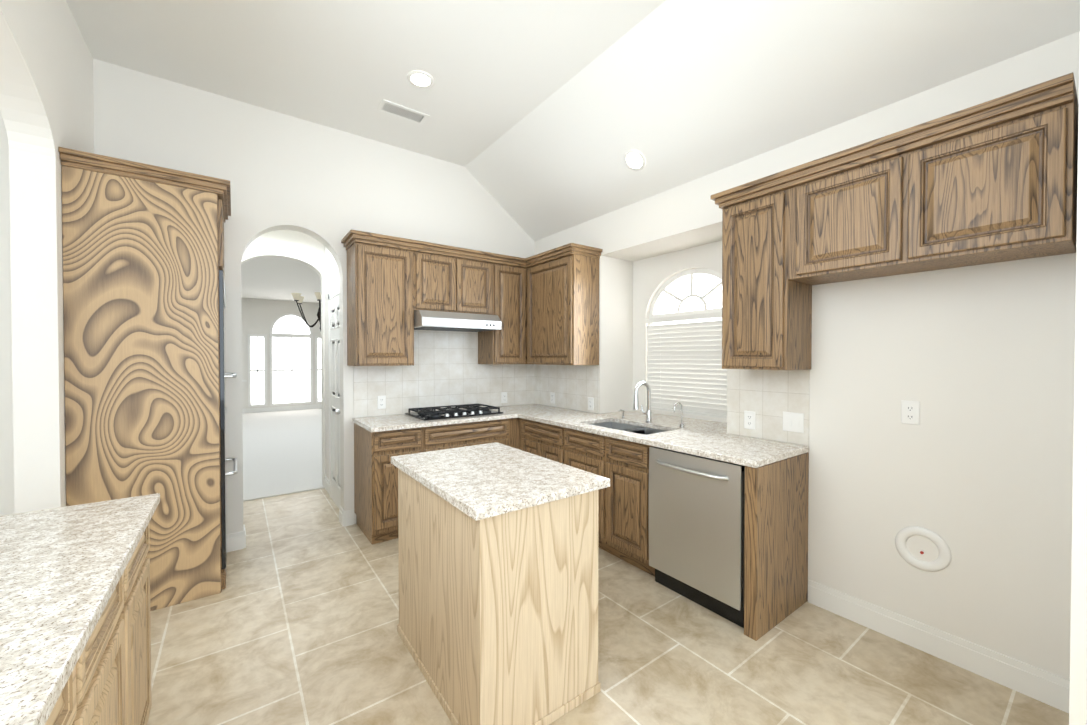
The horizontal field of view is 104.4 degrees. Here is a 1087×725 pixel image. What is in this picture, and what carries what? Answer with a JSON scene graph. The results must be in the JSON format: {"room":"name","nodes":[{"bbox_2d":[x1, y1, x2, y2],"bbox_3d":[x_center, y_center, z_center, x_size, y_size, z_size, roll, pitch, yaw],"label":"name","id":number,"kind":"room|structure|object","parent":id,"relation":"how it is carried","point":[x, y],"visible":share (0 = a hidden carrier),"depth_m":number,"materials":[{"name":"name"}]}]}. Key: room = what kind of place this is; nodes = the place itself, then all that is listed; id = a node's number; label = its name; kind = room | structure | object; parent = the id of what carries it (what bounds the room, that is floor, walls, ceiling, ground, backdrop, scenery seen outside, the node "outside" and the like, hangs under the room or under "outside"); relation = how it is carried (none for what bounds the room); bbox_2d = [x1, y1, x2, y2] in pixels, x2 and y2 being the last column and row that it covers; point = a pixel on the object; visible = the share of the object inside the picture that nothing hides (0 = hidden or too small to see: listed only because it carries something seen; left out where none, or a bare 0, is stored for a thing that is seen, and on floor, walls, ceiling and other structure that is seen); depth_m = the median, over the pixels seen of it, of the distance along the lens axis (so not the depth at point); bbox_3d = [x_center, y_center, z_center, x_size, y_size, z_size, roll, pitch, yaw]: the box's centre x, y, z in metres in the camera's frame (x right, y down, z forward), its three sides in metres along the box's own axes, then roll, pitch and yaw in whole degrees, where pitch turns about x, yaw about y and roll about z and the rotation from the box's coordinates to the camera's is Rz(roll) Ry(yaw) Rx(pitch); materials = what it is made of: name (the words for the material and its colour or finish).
{"room":"kitchen","nodes":[
{"label":"kitchen","id":0,"kind":"room"},
{"bbox_2d":[0,0,93,513],"bbox_3d":[-0.641,-0.353,-0.464,0.150,3.600,8.070,-1,1,-36],"label":"wall","id":1,"kind":"structure","parent":0,"point":[46,89],"depth_m":2.07,"materials":[{"name":"white paint"}]},
{"bbox_2d":[0,59,533,533],"bbox_3d":[-3.454,-0.389,2.384,9.600,3.600,0.150,-1,1,-36],"label":"wall","id":2,"kind":"structure","parent":0,"point":[328,187],"depth_m":3.25,"materials":[{"name":"white paint"}]},
{"bbox_2d":[345,237,416,365],"bbox_3d":[-1.387,-0.476,3.598,0.470,1.004,0.330,-1,1,-36],"label":"upper cabinet","id":3,"kind":"object","parent":2,"relation":"attached to","point":[382,275],"depth_m":3.46,"materials":[{"name":"brown wood"}]},
{"bbox_2d":[352,408,515,431],"bbox_3d":[-0.935,0.492,3.746,1.290,0.035,0.630,-1,1,-36],"label":"countertop","id":4,"kind":"structure","parent":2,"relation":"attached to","point":[399,421],"depth_m":3.48,"materials":[{"name":"stone"}]},
{"bbox_2d":[405,403,502,420],"bbox_3d":[-0.816,0.444,3.869,0.750,0.054,0.480,-1,1,-36],"label":"cooktop","id":5,"kind":"object","parent":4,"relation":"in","point":[440,412],"visible":1,"depth_m":3.78,"materials":[{"name":"black metal"}]},
{"bbox_2d":[417,245,456,311],"bbox_3d":[-1.042,-0.716,3.847,0.385,0.529,0.330,-1,1,-36],"label":"upper cabinet","id":6,"kind":"object","parent":2,"relation":"attached to","point":[436,268],"depth_m":3.72,"materials":[{"name":"brown wood"}]},
{"bbox_2d":[353,330,532,417],"bbox_3d":[-0.867,0.006,4.187,1.900,0.925,0.008,-1,1,-36],"label":"backsplash","id":7,"kind":"structure","parent":2,"relation":"attached to","point":[446,369],"depth_m":4.09,"materials":[{"name":"white tile"}]},
{"bbox_2d":[377,395,385,408],"bbox_3d":[-1.442,0.354,3.759,0.072,0.117,0.007,-1,1,-36],"label":"electrical outlet","id":8,"kind":"object","parent":7,"relation":"attached to","point":[381,402],"visible":1,"depth_m":3.76,"materials":[{"name":"white plastic"}]},
{"bbox_2d":[501,392,506,402],"bbox_3d":[-0.418,0.375,4.510,0.072,0.117,0.007,-1,1,-36],"label":"electrical outlet","id":9,"kind":"object","parent":7,"relation":"attached to","point":[503,397],"visible":1,"depth_m":4.50,"materials":[{"name":"white plastic"}]},
{"bbox_2d":[457,253,496,314],"bbox_3d":[-0.732,-0.719,4.075,0.385,0.529,0.330,-1,1,-36],"label":"upper cabinet","id":10,"kind":"object","parent":2,"relation":"attached to","point":[476,276],"depth_m":3.95,"materials":[{"name":"brown wood"}]},
{"bbox_2d":[414,310,500,331],"bbox_3d":[-0.839,-0.373,3.900,0.758,0.144,0.476,-1,1,-36],"label":"range hood","id":11,"kind":"object","parent":10,"relation":"attached to","point":[443,321],"visible":0.88,"depth_m":3.71,"materials":[{"name":"silver metal"}]},
{"bbox_2d":[478,261,524,364],"bbox_3d":[-0.416,-0.484,4.309,0.398,1.004,0.330,-1,1,-36],"label":"upper cabinet","id":12,"kind":"object","parent":2,"relation":"attached to","point":[506,345],"depth_m":4.18,"materials":[{"name":"brown wood"}]},
{"bbox_2d":[241,230,320,302],"bbox_3d":[-3.902,-1.582,7.887,9.300,0.290,9.280,-1,1,-36],"label":"ceiling","id":13,"kind":"structure","parent":0,"point":[273,278],"depth_m":8.29,"materials":[{"name":"white paint"}]},
{"bbox_2d":[291,292,320,330],"bbox_3d":[-3.749,-1.053,7.125,0.911,1.090,0.930,-1,1,-36],"label":"chandelier","id":14,"kind":"object","parent":13,"relation":"hanging from","point":[298,298],"visible":0.33,"depth_m":6.86,"materials":[{"name":"brown metal"}]},
{"bbox_2d":[241,230,324,485],"bbox_3d":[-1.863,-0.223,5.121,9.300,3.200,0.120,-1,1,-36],"label":"wall","id":15,"kind":"structure","parent":0,"point":[259,316],"depth_m":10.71,"materials":[{"name":"white paint"}]},
{"bbox_2d":[242,313,320,406],"bbox_3d":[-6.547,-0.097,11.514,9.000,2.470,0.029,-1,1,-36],"label":"window","id":16,"kind":"structure","parent":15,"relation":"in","point":[291,356],"depth_m":11.27,"materials":[{"name":"white"}]},
{"bbox_2d":[321,243,338,478],"bbox_3d":[-2.020,-0.211,4.218,0.120,3.200,1.110,-1,1,-36],"label":"wall","id":17,"kind":"structure","parent":0,"point":[329,269],"depth_m":4.55,"materials":[{"name":"white paint"}]},
{"bbox_2d":[328,287,340,509],"bbox_3d":[-2.004,0.346,4.032,0.077,2.090,0.800,-1,1,-36],"label":"hall door","id":18,"kind":"structure","parent":17,"relation":"in","point":[334,391],"depth_m":4.13,"materials":[{"name":"white"}]},
{"bbox_2d":[66,0,1079,241],"bbox_3d":[-1.331,-1.594,-0.985,9.060,0.845,8.070,-1,1,-36],"label":"ceiling","id":19,"kind":"structure","parent":0,"point":[543,118],"depth_m":2.56,"materials":[{"name":"white paint"}]},
{"bbox_2d":[376,99,429,124],"bbox_3d":[-1.094,-1.946,3.289,0.360,0.005,0.170,-1,1,-36],"label":"ceiling vent","id":20,"kind":"object","parent":19,"relation":"in","point":[401,112],"visible":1,"depth_m":3.28,"materials":[{"name":"white"}]},
{"bbox_2d":[407,70,433,87],"bbox_3d":[-0.843,-1.940,2.896,0.180,0.008,0.180,-1,1,-36],"label":"recessed light","id":21,"kind":"object","parent":19,"relation":"in","point":[419,79],"visible":1,"depth_m":2.89,"materials":[{"name":"white"}]},
{"bbox_2d":[624,149,645,170],"bbox_3d":[0.689,-1.530,3.193,0.148,0.108,0.180,-1,1,-36],"label":"recessed light","id":22,"kind":"object","parent":19,"relation":"in","point":[634,160],"visible":1,"depth_m":3.19,"materials":[{"name":"white"}]},
{"bbox_2d":[147,488,1068,724],"bbox_3d":[-2.999,1.442,3.986,12.200,0.100,18.000,-1,1,-36],"label":"floor","id":23,"kind":"structure","parent":0,"point":[295,621],"depth_m":2.00,"materials":[{"name":"tile"}]},
{"bbox_2d":[45,632,92,724],"bbox_3d":[-1.043,0.995,0.511,0.576,0.880,0.450,-1,1,-36],"label":"base cabinet","id":24,"kind":"object","parent":23,"relation":"on","point":[74,705],"depth_m":0.87,"materials":[{"name":"brown wood"}]},
{"bbox_2d":[0,493,159,724],"bbox_3d":[-0.798,0.537,0.133,0.670,0.035,3.200,-1,1,-36],"label":"countertop","id":25,"kind":"structure","parent":24,"relation":"on","point":[62,569],"depth_m":0.96,"materials":[{"name":"stone"}]},
{"bbox_2d":[93,555,136,724],"bbox_3d":[-1.309,0.990,0.874,0.576,0.880,0.450,-1,1,-36],"label":"base cabinet","id":26,"kind":"object","parent":23,"relation":"on","point":[108,682],"depth_m":1.14,"materials":[{"name":"brown wood"}]},
{"bbox_2d":[133,524,151,724],"bbox_3d":[-1.575,0.986,1.237,0.576,0.880,0.450,-1,1,-36],"label":"base cabinet","id":27,"kind":"object","parent":23,"relation":"on","point":[141,566],"depth_m":1.45,"materials":[{"name":"brown wood"}]},
{"bbox_2d":[58,147,237,610],"bbox_3d":[-2.375,0.153,2.651,0.724,2.510,0.702,-1,1,-36],"label":"tall cabinet","id":28,"kind":"object","parent":23,"relation":"on","point":[146,375],"visible":0.96,"depth_m":2.39,"materials":[{"name":"brown wood"}]},
{"bbox_2d":[242,408,324,501],"bbox_3d":[-4.186,1.332,8.310,9.000,0.012,8.020,-1,1,-36],"label":"wall","id":29,"kind":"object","parent":23,"relation":"on","point":[282,452],"visible":0.09,"depth_m":6.26,"materials":[{"name":"white paint"}]},
{"bbox_2d":[354,423,425,543],"bbox_3d":[-1.299,0.958,3.512,0.390,0.880,0.600,-1,1,-36],"label":"base cabinet","id":30,"kind":"object","parent":23,"relation":"on","point":[375,477],"depth_m":3.26,"materials":[{"name":"brown wood"}]},
{"bbox_2d":[426,418,517,451],"bbox_3d":[-0.767,0.953,3.903,0.930,0.880,0.600,-1,1,-36],"label":"base cabinet","id":31,"kind":"object","parent":23,"relation":"on","point":[503,431],"depth_m":3.65,"materials":[{"name":"brown wood"}]},
{"bbox_2d":[391,442,609,724],"bbox_3d":[-0.258,0.956,2.015,0.640,0.920,0.970,-1,1,-36],"label":"kitchen island","id":32,"kind":"object","parent":23,"relation":"on","point":[498,582],"visible":1,"depth_m":1.68,"materials":[{"name":"brown wood"}]},
{"bbox_2d":[518,418,617,525],"bbox_3d":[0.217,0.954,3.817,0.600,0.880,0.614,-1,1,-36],"label":"base cabinet","id":33,"kind":"object","parent":23,"relation":"on","point":[596,454],"depth_m":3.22,"materials":[{"name":"brown wood"}]},
{"bbox_2d":[649,446,744,627],"bbox_3d":[1.052,0.971,2.591,0.626,0.876,0.606,-1,1,-36],"label":"dishwasher","id":34,"kind":"object","parent":23,"relation":"on","point":[696,525],"visible":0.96,"depth_m":2.39,"materials":[{"name":"grey"}]},
{"bbox_2d":[534,0,1086,724],"bbox_3d":[0.982,-0.398,3.174,1.290,3.600,4.120,-1,1,-36],"label":"wall","id":35,"kind":"structure","parent":0,"point":[982,468],"depth_m":2.02,"materials":[{"name":"white paint"}]},
{"bbox_2d":[525,249,600,364],"bbox_3d":[0.175,-0.482,4.085,0.330,1.004,0.705,-1,1,-36],"label":"upper cabinet","id":36,"kind":"object","parent":35,"relation":"attached to","point":[544,306],"depth_m":3.86,"materials":[{"name":"brown wood"}]},
{"bbox_2d":[533,364,599,413],"bbox_3d":[0.216,0.242,4.313,0.008,0.450,1.030,-1,1,-36],"label":"backsplash","id":37,"kind":"structure","parent":35,"relation":"attached to","point":[572,385],"depth_m":4.26,"materials":[{"name":"white tile"}]},
{"bbox_2d":[550,392,554,403],"bbox_3d":[0.094,0.376,4.467,0.007,0.117,0.072,-1,1,-36],"label":"electrical outlet","id":38,"kind":"object","parent":37,"relation":"attached to","point":[552,397],"visible":1,"depth_m":4.46,"materials":[{"name":"white plastic"}]},
{"bbox_2d":[588,397,593,409],"bbox_3d":[0.446,0.392,3.987,0.007,0.117,0.072,-1,1,-36],"label":"electrical outlet","id":39,"kind":"object","parent":37,"relation":"attached to","point":[590,403],"visible":1,"depth_m":3.98,"materials":[{"name":"white plastic"}]},
{"bbox_2d":[227,404,1069,712],"bbox_3d":[-2.640,1.299,6.200,9.000,0.130,13.250,-1,1,-36],"label":"baseboard","id":40,"kind":"structure","parent":35,"relation":"attached to","point":[1043,686],"depth_m":2.04,"materials":[{"name":"white"}]},
{"bbox_2d":[498,404,808,467],"bbox_3d":[0.659,0.587,3.560,1.060,0.220,2.816,-1,1,-36],"label":"countertop","id":41,"kind":"structure","parent":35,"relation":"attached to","point":[706,438],"depth_m":2.92,"materials":[{"name":"stone"}]},
{"bbox_2d":[633,381,683,427],"bbox_3d":[0.861,0.314,3.234,0.201,0.330,0.402,-1,1,-36],"label":"faucet","id":42,"kind":"object","parent":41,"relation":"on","point":[648,414],"visible":1,"depth_m":3.32,"materials":[{"name":"silver metal"}]},
{"bbox_2d":[649,268,721,325],"bbox_3d":[1.306,-0.185,3.693,0.052,1.260,0.930,-1,1,-36],"label":"window","id":43,"kind":"structure","parent":35,"relation":"in","point":[667,285],"depth_m":3.73,"materials":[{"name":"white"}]},
{"bbox_2d":[646,312,726,418],"bbox_3d":[1.260,0.017,3.662,0.040,0.854,0.922,-1,1,-36],"label":"window blinds","id":44,"kind":"object","parent":35,"relation":"attached to","point":[685,369],"visible":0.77,"depth_m":3.67,"materials":[{"name":"white"}]},
{"bbox_2d":[718,180,811,369],"bbox_3d":[1.323,-0.462,2.518,0.330,1.004,0.380,-1,1,-36],"label":"upper cabinet","id":45,"kind":"object","parent":35,"relation":"attached to","point":[767,319],"depth_m":2.39,"materials":[{"name":"brown wood"}]},
{"bbox_2d":[727,369,809,445],"bbox_3d":[1.410,0.262,2.684,0.008,0.450,0.510,-1,1,-36],"label":"backsplash","id":46,"kind":"structure","parent":35,"relation":"attached to","point":[766,393],"depth_m":2.66,"materials":[{"name":"white tile"}]},
{"bbox_2d":[744,411,754,429],"bbox_3d":[1.347,0.377,2.757,0.007,0.117,0.072,-1,1,-36],"label":"electrical outlet","id":47,"kind":"object","parent":46,"relation":"attached to","point":[749,419],"visible":1,"depth_m":2.75,"materials":[{"name":"white plastic"}]},
{"bbox_2d":[783,411,803,432],"bbox_3d":[1.503,0.359,2.542,0.010,0.117,0.118,-1,1,-36],"label":"light switch","id":48,"kind":"object","parent":46,"relation":"attached to","point":[793,422],"visible":1,"depth_m":2.54,"materials":[{"name":"white plastic"}]},
{"bbox_2d":[786,144,915,287],"bbox_3d":[1.582,-0.703,2.162,0.330,0.514,0.496,-1,1,-36],"label":"upper cabinet","id":49,"kind":"object","parent":35,"relation":"attached to","point":[842,219],"depth_m":2.06,"materials":[{"name":"brown wood"}]},
{"bbox_2d":[901,400,919,424],"bbox_3d":[1.833,0.250,2.107,0.007,0.117,0.072,-1,1,-36],"label":"outlet","id":50,"kind":"object","parent":35,"relation":"attached to","point":[910,412],"visible":1,"depth_m":2.10,"materials":[{"name":"white plastic"}]},
{"bbox_2d":[895,526,950,571],"bbox_3d":[1.872,0.915,2.082,0.042,0.210,0.210,-1,1,-36],"label":"outlet box","id":51,"kind":"object","parent":35,"relation":"attached to","point":[941,561],"visible":0.83,"depth_m":2.07,"materials":[{"name":"white plastic"}]},
{"bbox_2d":[898,84,1078,271],"bbox_3d":[1.866,-0.698,1.775,0.330,0.514,0.464,-1,1,-36],"label":"upper cabinet","id":52,"kind":"object","parent":35,"relation":"attached to","point":[992,181],"depth_m":1.66,"materials":[{"name":"brown wood"}]}
]}

